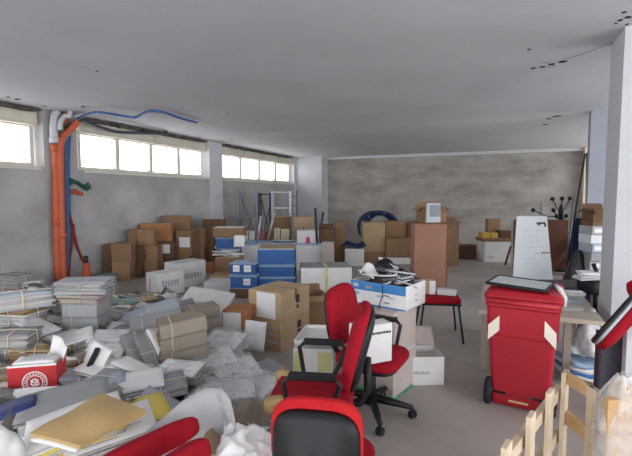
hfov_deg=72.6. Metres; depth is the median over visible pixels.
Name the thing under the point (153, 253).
cardboard box
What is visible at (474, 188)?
wall
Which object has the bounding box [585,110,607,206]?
wall
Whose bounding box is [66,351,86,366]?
bundle
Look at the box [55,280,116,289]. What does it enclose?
bundle
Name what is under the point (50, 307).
paper stack
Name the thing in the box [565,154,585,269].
leaning pole
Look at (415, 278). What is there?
cable
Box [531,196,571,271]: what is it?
coat stand
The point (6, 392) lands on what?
bundle
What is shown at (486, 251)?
carton
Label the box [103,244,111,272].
cardboard box
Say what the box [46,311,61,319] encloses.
paper stack
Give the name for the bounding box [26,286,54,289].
paper stack
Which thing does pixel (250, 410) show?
sack
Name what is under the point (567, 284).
desk
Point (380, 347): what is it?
carton
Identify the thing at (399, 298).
carton
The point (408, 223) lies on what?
cardboard box
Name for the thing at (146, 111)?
cable
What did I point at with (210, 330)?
file box
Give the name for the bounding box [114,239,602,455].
floor
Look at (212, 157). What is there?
wall column
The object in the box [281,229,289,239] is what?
carton
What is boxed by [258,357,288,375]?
bundle
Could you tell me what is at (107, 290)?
bundle
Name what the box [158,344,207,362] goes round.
file box
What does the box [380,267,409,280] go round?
cable
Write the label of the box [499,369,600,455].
wooden fence
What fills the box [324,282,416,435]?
office chair
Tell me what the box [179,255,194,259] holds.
cardboard box
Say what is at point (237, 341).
paper stack
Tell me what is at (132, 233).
cardboard box
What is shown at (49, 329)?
bundle
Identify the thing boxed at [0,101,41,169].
window
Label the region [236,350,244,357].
bundle
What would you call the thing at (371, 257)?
cardboard box
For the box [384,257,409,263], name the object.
carton
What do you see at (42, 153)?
wall column
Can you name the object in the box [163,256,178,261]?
cardboard box
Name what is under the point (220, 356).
paper stack
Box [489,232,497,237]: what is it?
carton
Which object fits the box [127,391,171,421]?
folder
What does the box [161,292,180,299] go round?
bundle
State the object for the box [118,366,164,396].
folder
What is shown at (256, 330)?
paper sheet
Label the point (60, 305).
bundle
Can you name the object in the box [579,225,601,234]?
file box
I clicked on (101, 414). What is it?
envelope
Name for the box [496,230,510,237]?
cardboard box
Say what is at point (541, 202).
coat stand
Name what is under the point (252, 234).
carton
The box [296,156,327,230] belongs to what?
pillar
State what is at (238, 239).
paper sheet
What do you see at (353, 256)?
carton
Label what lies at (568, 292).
paper stack
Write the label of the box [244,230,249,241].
carton
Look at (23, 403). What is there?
folder
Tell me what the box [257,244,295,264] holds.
box
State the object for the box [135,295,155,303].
bundle
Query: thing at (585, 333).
plastic bag
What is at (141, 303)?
paper stack
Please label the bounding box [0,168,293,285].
wall
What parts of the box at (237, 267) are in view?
panel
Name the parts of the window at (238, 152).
sill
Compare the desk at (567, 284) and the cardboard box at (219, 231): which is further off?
the cardboard box at (219, 231)
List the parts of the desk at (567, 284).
leg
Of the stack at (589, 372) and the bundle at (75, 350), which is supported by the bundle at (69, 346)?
the bundle at (75, 350)
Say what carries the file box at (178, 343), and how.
on the file box at (196, 353)
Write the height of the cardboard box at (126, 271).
0.340 m
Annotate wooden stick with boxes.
[504,246,511,264]
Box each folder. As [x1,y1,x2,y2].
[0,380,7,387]
[0,394,36,423]
[12,376,107,429]
[24,391,119,455]
[38,398,126,455]
[72,357,115,377]
[83,370,125,384]
[110,355,151,370]
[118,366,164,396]
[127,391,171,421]
[145,328,161,363]
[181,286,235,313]
[242,349,252,356]
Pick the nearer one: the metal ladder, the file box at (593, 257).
the file box at (593, 257)
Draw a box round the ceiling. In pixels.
[0,0,631,156]
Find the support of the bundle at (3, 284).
on the bundle at (1, 289)
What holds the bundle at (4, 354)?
on the bundle at (43, 347)
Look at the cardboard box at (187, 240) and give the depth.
9.08 m
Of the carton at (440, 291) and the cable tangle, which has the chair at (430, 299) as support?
the carton at (440, 291)
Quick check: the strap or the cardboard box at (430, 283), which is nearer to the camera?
the strap
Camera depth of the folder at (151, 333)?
3.27 m
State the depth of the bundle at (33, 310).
3.58 m
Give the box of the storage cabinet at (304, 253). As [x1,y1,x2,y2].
[242,243,321,270]
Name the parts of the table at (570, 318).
leg, leg, leg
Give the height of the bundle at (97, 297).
0.034 m
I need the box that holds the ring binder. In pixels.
[83,340,111,366]
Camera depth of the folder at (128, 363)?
2.88 m
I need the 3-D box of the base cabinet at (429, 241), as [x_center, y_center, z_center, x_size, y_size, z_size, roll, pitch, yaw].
[1.967,0.446,7.543,0.577,1.107,0.440,0,4,3]
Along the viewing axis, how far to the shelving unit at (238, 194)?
11.22 m
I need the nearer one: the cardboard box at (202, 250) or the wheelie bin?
the wheelie bin
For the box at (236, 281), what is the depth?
6.54 m
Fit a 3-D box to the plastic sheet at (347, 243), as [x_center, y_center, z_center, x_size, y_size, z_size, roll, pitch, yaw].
[0.863,0.379,9.782,0.503,0.148,0.400,0,4,0]
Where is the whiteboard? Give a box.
[513,216,552,279]
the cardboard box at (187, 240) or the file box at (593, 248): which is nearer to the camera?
the file box at (593, 248)
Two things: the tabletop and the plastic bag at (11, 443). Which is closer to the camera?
the plastic bag at (11, 443)
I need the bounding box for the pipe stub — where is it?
[81,256,91,276]
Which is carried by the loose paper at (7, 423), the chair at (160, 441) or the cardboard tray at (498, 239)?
the chair at (160, 441)
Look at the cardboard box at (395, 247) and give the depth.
9.88 m
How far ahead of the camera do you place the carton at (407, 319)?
3.40 m
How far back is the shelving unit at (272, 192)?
12.02 m
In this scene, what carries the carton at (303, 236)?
on the table at (257, 241)
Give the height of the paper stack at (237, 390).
0.094 m
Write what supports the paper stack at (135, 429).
on the loose paper at (7, 423)
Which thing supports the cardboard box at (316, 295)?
on the floor
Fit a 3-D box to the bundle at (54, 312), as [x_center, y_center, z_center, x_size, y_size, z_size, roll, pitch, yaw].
[-2.458,0.833,4.213,0.270,0.142,0.215,-4,6,-42]
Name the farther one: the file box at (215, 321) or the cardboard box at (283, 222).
the cardboard box at (283, 222)
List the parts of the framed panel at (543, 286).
panel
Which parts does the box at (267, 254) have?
lid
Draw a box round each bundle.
[0,272,34,281]
[0,279,32,288]
[0,287,55,312]
[0,288,17,291]
[0,307,46,315]
[0,309,48,327]
[0,325,44,349]
[0,340,44,362]
[0,363,12,380]
[0,387,15,398]
[7,341,50,362]
[13,316,61,339]
[14,423,25,432]
[47,315,61,323]
[50,309,61,315]
[51,283,118,295]
[53,276,116,285]
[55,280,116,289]
[55,301,61,308]
[56,290,116,299]
[57,325,93,349]
[58,295,112,303]
[58,366,85,384]
[66,345,73,355]
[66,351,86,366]
[68,346,85,355]
[90,368,131,378]
[107,382,125,400]
[111,298,139,306]
[111,307,129,320]
[114,324,128,328]
[117,297,180,322]
[118,330,145,361]
[126,369,188,397]
[127,293,137,297]
[133,333,160,364]
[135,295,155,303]
[138,291,161,297]
[140,385,180,408]
[147,364,159,367]
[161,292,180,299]
[164,287,182,298]
[176,298,194,306]
[187,367,212,391]
[235,419,267,430]
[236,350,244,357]
[252,418,271,429]
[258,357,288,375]
[590,375,631,455]
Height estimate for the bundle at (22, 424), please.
0.046 m
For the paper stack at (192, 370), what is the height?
0.078 m
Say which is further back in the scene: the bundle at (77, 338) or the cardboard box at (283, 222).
the cardboard box at (283, 222)
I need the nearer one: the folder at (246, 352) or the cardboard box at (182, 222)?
the folder at (246, 352)
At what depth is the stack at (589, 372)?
3.55 m
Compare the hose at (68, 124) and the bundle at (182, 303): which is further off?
the hose at (68, 124)
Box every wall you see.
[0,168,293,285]
[276,151,582,245]
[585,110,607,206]
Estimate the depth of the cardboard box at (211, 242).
9.73 m
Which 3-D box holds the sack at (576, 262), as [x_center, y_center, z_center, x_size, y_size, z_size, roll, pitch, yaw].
[4.172,0.702,6.887,0.479,0.693,0.285,0,4,0]
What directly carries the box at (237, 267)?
on the box at (236, 281)
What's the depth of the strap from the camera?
3.06 m
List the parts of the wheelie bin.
lid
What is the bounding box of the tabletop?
[513,220,567,270]
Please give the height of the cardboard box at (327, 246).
0.610 m
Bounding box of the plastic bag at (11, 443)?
[0,424,26,455]
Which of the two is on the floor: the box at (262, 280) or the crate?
the crate
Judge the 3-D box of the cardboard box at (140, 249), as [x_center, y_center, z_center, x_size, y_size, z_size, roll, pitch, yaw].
[-3.420,0.483,8.358,0.185,0.314,0.300,0,4,6]
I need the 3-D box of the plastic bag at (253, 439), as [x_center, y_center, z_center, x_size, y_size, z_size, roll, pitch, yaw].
[-0.316,0.952,1.821,0.363,0.135,0.325,-2,5,-24]
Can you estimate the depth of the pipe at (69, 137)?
7.32 m
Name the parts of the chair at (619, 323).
seat, backrest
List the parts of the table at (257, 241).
leg, leg, leg, leg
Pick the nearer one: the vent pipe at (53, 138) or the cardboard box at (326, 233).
the vent pipe at (53, 138)
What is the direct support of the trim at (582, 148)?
attached to the wall at (474, 188)
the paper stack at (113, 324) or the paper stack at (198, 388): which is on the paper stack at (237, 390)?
the paper stack at (198, 388)
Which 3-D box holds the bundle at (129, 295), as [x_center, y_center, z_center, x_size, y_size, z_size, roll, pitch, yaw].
[-2.477,0.955,5.927,0.244,0.165,0.187,-4,6,-42]
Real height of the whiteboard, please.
1.202 m
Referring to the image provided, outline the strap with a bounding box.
[553,284,566,306]
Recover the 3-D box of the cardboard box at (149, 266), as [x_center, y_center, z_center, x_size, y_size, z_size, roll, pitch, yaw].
[-3.260,0.775,8.575,0.316,0.302,0.360,0,4,2]
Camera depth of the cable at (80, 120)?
8.15 m
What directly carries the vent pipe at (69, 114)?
attached to the ceiling
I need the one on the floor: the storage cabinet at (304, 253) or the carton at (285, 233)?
the storage cabinet at (304, 253)
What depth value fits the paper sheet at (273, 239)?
9.54 m
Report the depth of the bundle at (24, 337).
3.17 m
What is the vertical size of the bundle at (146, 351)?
0.252 m
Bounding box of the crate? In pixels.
[96,273,117,281]
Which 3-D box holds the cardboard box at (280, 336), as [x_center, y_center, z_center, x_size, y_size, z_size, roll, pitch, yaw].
[-0.388,1.065,4.588,0.422,0.304,0.522,3,5,32]
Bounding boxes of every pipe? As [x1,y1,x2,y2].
[49,110,60,143]
[50,144,59,281]
[57,111,72,130]
[57,119,80,278]
[63,112,68,125]
[65,121,72,276]
[68,135,70,214]
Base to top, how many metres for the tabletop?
1.073 m
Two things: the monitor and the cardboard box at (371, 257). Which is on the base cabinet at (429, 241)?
the monitor
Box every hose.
[64,124,68,257]
[68,224,74,276]
[70,215,83,262]
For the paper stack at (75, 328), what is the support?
on the bundle
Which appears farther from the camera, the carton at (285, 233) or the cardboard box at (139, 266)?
the carton at (285, 233)
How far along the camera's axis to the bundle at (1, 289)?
6.32 m
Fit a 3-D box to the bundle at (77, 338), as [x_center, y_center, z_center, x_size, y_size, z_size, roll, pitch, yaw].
[-1.945,0.892,3.432,0.320,0.148,0.220,-2,5,-28]
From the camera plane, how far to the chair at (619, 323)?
2.72 m
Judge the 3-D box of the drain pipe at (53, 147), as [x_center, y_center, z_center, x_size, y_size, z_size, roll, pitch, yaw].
[-4.297,-0.245,7.128,0.134,2.263,0.172,2,5,23]
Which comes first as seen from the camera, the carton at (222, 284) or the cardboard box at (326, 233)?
the carton at (222, 284)
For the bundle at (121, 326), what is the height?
0.155 m
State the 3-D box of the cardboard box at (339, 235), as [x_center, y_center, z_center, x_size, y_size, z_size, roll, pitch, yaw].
[0.553,0.330,10.040,0.233,0.975,0.350,0,4,0]
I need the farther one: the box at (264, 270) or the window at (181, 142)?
the window at (181, 142)
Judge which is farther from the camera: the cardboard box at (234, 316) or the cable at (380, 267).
the cardboard box at (234, 316)
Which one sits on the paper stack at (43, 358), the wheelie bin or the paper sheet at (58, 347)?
the paper sheet at (58, 347)
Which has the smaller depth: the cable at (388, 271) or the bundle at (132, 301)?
the cable at (388, 271)
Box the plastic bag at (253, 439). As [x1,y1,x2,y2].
[215,422,271,455]
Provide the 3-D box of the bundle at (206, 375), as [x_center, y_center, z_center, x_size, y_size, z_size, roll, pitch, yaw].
[-0.920,1.021,2.941,0.360,0.079,0.261,1,4,9]
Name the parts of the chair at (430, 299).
leg, leg, seat frame, seat, leg, leg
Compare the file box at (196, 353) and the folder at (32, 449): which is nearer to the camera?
the folder at (32, 449)
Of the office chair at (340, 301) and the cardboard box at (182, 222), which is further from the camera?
the cardboard box at (182, 222)
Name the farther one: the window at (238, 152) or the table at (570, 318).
the window at (238, 152)
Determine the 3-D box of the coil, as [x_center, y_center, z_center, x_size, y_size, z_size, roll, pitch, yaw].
[1.843,0.033,12.713,1.215,1.111,0.526,1,4,14]
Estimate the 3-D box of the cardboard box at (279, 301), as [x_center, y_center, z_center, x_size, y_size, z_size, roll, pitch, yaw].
[-0.389,0.769,4.585,0.424,0.296,0.524,3,5,32]
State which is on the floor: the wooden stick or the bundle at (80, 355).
the wooden stick
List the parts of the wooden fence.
rail, rail, corner post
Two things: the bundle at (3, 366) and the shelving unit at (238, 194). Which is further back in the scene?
the shelving unit at (238, 194)
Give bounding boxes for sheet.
[49,335,67,359]
[141,388,234,455]
[234,235,243,246]
[243,320,266,351]
[272,239,293,241]
[343,241,365,248]
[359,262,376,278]
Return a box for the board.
[621,326,631,382]
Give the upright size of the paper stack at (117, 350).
0.132 m
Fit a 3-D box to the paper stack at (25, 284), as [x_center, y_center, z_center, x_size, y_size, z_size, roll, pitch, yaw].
[-4.306,0.871,6.507,0.312,0.161,0.266,-2,4,-20]
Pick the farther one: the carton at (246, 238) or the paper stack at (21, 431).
the carton at (246, 238)
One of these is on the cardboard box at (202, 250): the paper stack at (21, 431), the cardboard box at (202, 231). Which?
the cardboard box at (202, 231)
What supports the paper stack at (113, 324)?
on the loose paper at (7, 423)
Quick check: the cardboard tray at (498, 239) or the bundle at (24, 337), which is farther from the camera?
the cardboard tray at (498, 239)
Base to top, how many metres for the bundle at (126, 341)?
0.223 m
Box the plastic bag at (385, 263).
[366,258,410,286]
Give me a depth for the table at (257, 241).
9.12 m
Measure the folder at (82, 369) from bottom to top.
0.072 m
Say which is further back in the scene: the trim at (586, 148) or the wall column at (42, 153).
the trim at (586, 148)
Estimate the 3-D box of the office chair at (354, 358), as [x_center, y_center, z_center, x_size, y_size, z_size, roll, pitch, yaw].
[0.000,0.895,2.394,0.644,0.962,0.605,1,4,7]
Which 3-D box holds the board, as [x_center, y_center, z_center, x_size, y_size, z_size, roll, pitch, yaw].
[2.223,0.961,2.944,0.240,0.753,0.040,0,4,0]
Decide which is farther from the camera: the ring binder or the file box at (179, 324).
the file box at (179, 324)
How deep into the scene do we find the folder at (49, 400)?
2.23 m
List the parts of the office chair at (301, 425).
seat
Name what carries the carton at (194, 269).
on the floor
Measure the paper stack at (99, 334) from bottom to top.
0.087 m
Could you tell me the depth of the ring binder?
2.90 m
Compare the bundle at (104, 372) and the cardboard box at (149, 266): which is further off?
the cardboard box at (149, 266)
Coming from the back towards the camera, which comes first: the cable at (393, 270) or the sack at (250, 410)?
the cable at (393, 270)
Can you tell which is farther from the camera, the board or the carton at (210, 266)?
the carton at (210, 266)
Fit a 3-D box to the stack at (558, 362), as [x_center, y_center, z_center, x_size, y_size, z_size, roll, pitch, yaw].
[2.246,1.210,3.704,0.240,0.074,0.300,0,4,6]
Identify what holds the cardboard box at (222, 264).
on the floor
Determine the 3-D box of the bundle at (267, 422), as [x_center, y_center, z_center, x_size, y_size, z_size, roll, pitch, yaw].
[-0.321,1.189,2.606,0.340,0.166,0.259,2,4,20]
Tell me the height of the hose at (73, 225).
0.962 m
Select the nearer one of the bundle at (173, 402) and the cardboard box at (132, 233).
the bundle at (173, 402)
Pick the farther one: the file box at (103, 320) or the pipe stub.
the pipe stub
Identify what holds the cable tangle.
attached to the wall column at (42, 153)
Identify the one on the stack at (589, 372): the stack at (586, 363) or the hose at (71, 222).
the stack at (586, 363)
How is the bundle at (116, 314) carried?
on the bundle
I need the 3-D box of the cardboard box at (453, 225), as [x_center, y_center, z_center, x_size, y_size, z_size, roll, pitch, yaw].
[3.050,0.293,9.768,0.422,1.088,0.509,0,4,6]
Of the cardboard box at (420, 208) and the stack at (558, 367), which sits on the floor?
the stack at (558, 367)
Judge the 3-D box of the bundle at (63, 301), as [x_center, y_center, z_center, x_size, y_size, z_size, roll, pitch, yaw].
[-2.031,0.617,3.808,0.360,0.046,0.280,0,4,2]
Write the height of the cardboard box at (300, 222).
1.053 m
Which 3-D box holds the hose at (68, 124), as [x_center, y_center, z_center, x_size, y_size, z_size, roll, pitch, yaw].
[-4.216,-0.438,7.306,0.040,2.675,0.231,2,5,23]
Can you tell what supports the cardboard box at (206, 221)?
on the floor
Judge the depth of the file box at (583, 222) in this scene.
6.64 m
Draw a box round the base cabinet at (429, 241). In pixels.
[410,221,447,286]
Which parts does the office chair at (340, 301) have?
backrest, seat, armrest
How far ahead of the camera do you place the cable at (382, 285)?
3.40 m
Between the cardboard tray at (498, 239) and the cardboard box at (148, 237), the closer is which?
the cardboard box at (148, 237)
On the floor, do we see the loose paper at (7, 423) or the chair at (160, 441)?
the loose paper at (7, 423)
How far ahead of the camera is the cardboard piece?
1.93 m
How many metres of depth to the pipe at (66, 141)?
7.29 m
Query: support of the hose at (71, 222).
hanging from the wall column at (42, 153)
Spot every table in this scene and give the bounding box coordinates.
[244,208,323,244]
[478,284,605,372]
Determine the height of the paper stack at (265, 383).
0.114 m
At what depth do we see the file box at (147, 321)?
3.63 m
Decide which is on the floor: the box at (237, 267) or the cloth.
the cloth
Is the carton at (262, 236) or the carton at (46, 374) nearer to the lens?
the carton at (46, 374)
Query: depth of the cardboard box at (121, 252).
7.90 m
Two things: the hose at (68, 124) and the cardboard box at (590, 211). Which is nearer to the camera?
the cardboard box at (590, 211)
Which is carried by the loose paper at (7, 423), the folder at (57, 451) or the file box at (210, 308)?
the folder at (57, 451)
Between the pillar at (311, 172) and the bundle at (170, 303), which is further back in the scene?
the pillar at (311, 172)
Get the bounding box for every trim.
[326,147,584,159]
[580,147,587,217]
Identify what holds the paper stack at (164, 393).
on the loose paper at (7, 423)
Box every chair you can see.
[103,417,211,455]
[264,300,374,413]
[271,395,374,455]
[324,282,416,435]
[416,292,464,343]
[577,263,599,312]
[591,280,631,349]
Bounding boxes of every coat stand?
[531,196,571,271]
[537,201,545,215]
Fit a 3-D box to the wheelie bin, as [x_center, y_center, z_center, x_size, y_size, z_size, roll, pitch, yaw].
[1.592,0.869,3.301,0.519,0.884,0.684,2,5,30]
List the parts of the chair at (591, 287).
seat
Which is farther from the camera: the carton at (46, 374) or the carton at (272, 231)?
the carton at (272, 231)
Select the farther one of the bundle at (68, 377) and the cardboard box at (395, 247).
the cardboard box at (395, 247)
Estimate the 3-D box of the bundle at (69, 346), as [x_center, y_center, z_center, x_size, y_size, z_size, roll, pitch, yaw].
[-2.041,0.941,3.365,0.296,0.103,0.222,1,4,19]
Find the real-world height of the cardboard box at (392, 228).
0.444 m
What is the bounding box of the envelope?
[30,393,146,452]
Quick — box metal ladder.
[289,190,296,232]
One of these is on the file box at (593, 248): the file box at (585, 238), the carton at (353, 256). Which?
the file box at (585, 238)
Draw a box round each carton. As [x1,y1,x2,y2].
[7,355,66,388]
[146,268,184,292]
[164,258,205,286]
[204,278,229,291]
[205,262,214,272]
[210,272,229,278]
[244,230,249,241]
[249,231,256,239]
[259,231,265,239]
[266,230,273,239]
[274,228,280,238]
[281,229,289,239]
[293,344,333,372]
[297,230,318,242]
[300,262,351,292]
[344,246,363,265]
[349,318,391,363]
[351,275,424,311]
[356,344,415,398]
[373,306,415,347]
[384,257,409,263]
[412,326,443,385]
[437,288,456,295]
[476,240,510,261]
[478,232,489,237]
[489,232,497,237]
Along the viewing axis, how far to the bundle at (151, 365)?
2.98 m
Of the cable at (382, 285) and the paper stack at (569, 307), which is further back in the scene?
the paper stack at (569, 307)
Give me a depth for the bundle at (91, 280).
3.74 m
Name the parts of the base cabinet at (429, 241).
edge panel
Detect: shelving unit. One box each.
[237,193,259,230]
[258,193,270,230]
[271,191,291,239]
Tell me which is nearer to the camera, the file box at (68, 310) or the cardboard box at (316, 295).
the file box at (68, 310)
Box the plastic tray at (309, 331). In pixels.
[294,324,328,345]
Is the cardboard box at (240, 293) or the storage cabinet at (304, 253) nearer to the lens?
the cardboard box at (240, 293)
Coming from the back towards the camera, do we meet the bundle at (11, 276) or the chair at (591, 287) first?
the bundle at (11, 276)
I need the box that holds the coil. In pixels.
[357,210,397,236]
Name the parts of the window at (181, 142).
sill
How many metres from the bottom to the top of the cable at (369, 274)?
0.150 m
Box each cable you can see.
[76,110,197,123]
[78,119,168,134]
[358,269,396,283]
[376,267,397,283]
[378,285,382,308]
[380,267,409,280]
[385,269,417,288]
[388,271,405,284]
[396,266,419,284]
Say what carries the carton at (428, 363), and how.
on the floor
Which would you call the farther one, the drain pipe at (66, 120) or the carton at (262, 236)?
the carton at (262, 236)
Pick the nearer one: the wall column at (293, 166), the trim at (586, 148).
the trim at (586, 148)
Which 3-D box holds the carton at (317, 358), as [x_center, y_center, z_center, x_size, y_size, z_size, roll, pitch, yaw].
[-0.015,1.031,3.466,0.312,0.196,0.252,0,4,4]
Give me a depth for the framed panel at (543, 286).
3.19 m
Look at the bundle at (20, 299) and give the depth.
3.63 m
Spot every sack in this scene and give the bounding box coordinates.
[233,397,272,424]
[562,250,584,289]
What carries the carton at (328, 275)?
on the floor
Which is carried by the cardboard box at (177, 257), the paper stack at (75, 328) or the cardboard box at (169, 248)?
the cardboard box at (169, 248)
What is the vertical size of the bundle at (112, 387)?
0.157 m
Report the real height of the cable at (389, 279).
0.125 m
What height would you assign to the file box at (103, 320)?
0.124 m
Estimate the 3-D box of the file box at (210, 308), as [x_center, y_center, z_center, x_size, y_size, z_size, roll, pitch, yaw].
[-1.102,0.793,4.103,0.326,0.122,0.250,-2,5,-29]
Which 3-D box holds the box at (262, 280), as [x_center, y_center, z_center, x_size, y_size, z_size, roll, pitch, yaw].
[-0.608,0.846,6.913,0.579,0.176,0.512,0,4,0]
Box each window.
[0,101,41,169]
[76,117,208,179]
[222,144,293,184]
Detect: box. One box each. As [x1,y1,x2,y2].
[62,298,110,317]
[62,310,110,330]
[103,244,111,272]
[111,242,136,262]
[112,261,135,280]
[128,229,140,243]
[129,307,180,332]
[135,261,143,277]
[136,245,145,261]
[137,229,157,245]
[140,223,174,240]
[144,258,163,275]
[145,244,162,260]
[156,309,207,339]
[156,330,207,354]
[158,240,176,257]
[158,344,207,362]
[163,215,190,230]
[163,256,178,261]
[176,229,198,255]
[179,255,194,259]
[181,300,220,317]
[192,228,206,246]
[195,246,205,261]
[203,218,224,252]
[204,226,219,261]
[206,315,220,328]
[207,326,219,336]
[213,226,246,237]
[215,238,242,249]
[215,255,243,271]
[222,303,253,332]
[229,260,259,275]
[230,274,259,288]
[230,289,248,297]
[249,281,308,321]
[254,311,308,352]
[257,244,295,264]
[259,262,296,276]
[259,272,296,285]
[272,216,290,239]
[294,216,313,239]
[309,283,325,324]
[318,224,336,242]
[322,241,333,261]
[334,221,344,261]
[361,222,384,251]
[364,252,384,262]
[383,221,406,236]
[385,237,410,257]
[407,222,410,237]
[412,202,449,221]
[422,278,435,293]
[446,216,461,265]
[458,244,476,258]
[485,218,500,231]
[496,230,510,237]
[578,203,602,220]
[578,233,601,243]
[578,242,601,252]
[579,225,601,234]
[581,220,602,225]
[582,251,600,261]
[584,260,600,269]
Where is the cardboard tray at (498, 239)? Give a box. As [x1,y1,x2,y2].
[476,237,511,241]
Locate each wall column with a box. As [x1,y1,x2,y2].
[25,109,81,285]
[195,141,222,217]
[283,157,295,215]
[598,26,631,326]
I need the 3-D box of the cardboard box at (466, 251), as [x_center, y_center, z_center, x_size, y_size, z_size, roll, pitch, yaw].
[3.817,0.591,10.880,0.476,0.331,0.400,0,4,0]
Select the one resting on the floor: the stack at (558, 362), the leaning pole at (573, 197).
the leaning pole at (573, 197)
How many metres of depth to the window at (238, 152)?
13.26 m
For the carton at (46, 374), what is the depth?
2.68 m
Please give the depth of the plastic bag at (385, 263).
3.51 m
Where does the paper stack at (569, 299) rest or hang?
on the table at (570, 318)
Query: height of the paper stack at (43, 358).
0.146 m
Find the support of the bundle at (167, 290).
on the loose paper at (7, 423)
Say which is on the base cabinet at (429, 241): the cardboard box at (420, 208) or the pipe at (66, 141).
the cardboard box at (420, 208)
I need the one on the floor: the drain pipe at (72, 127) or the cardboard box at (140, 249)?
the drain pipe at (72, 127)
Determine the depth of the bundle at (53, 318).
3.97 m
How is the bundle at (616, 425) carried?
on the floor
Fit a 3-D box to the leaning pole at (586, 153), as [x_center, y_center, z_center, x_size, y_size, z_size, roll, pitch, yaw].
[5.657,-0.361,8.982,0.060,2.464,0.745,2,5,26]
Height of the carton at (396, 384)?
0.334 m
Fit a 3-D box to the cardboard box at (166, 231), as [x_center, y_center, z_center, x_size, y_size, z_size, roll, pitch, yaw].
[-3.315,0.082,9.016,0.621,0.367,0.360,-1,4,-7]
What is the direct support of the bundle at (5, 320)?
on the bundle
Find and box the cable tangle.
[69,178,90,195]
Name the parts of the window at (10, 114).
sill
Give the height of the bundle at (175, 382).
0.107 m
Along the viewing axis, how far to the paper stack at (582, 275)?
5.47 m
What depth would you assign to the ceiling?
4.79 m
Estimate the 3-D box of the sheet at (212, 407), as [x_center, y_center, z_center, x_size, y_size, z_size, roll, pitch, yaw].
[-0.573,0.979,1.936,0.413,0.356,0.379,-1,4,-11]
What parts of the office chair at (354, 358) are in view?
armrest, seat, armrest, backrest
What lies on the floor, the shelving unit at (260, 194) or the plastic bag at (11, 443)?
the shelving unit at (260, 194)
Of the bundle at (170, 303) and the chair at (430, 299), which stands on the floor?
the chair at (430, 299)
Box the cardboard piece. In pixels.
[203,428,220,455]
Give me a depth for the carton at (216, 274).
7.65 m
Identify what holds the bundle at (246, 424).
on the loose paper at (7, 423)
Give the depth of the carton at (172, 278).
6.73 m
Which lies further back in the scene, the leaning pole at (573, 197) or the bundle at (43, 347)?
the leaning pole at (573, 197)
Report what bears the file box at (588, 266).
on the file box
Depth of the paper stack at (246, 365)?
3.19 m
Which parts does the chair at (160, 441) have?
seat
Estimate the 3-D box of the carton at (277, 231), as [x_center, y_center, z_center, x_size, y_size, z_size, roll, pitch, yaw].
[-0.925,0.224,10.334,0.142,0.433,0.300,0,4,0]
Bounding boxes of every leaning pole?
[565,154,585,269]
[565,197,574,268]
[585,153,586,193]
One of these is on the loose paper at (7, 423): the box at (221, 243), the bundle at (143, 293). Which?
the bundle at (143, 293)
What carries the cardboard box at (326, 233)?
on the floor
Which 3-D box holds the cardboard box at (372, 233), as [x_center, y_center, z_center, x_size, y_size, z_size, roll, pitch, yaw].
[1.355,0.201,10.274,0.517,0.685,0.500,0,4,0]
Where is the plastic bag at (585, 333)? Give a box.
[571,309,600,357]
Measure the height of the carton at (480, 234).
0.173 m
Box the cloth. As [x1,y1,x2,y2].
[570,218,581,257]
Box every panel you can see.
[486,274,555,292]
[593,330,622,414]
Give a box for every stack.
[12,353,60,365]
[17,426,25,436]
[18,279,44,289]
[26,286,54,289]
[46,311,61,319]
[48,305,61,310]
[57,327,76,334]
[63,399,156,455]
[84,329,129,346]
[85,341,123,357]
[107,321,124,328]
[122,390,170,401]
[133,301,150,306]
[160,358,207,382]
[184,385,204,399]
[197,346,237,367]
[206,330,249,356]
[206,378,256,406]
[211,355,263,379]
[212,246,244,256]
[246,371,276,401]
[554,363,592,382]
[555,351,594,369]
[555,355,593,374]
[555,358,593,378]
[562,305,583,310]
[564,290,585,295]
[567,296,583,303]
[572,270,599,280]
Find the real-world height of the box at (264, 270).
0.177 m
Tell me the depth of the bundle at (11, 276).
6.34 m
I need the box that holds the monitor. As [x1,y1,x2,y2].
[425,203,439,222]
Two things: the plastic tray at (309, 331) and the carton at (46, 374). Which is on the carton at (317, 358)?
the plastic tray at (309, 331)
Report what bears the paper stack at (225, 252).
on the cardboard box at (222, 264)
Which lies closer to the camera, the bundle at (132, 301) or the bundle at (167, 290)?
the bundle at (132, 301)
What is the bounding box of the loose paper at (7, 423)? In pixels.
[0,283,269,440]
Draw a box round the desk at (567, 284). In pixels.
[544,280,592,306]
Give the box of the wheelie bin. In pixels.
[483,282,564,417]
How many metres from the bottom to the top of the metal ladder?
1.753 m
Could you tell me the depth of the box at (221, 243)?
8.24 m
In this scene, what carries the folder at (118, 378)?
on the bundle
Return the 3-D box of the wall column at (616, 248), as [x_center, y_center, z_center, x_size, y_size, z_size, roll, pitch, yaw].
[2.979,-0.207,3.789,0.660,2.960,0.500,2,5,23]

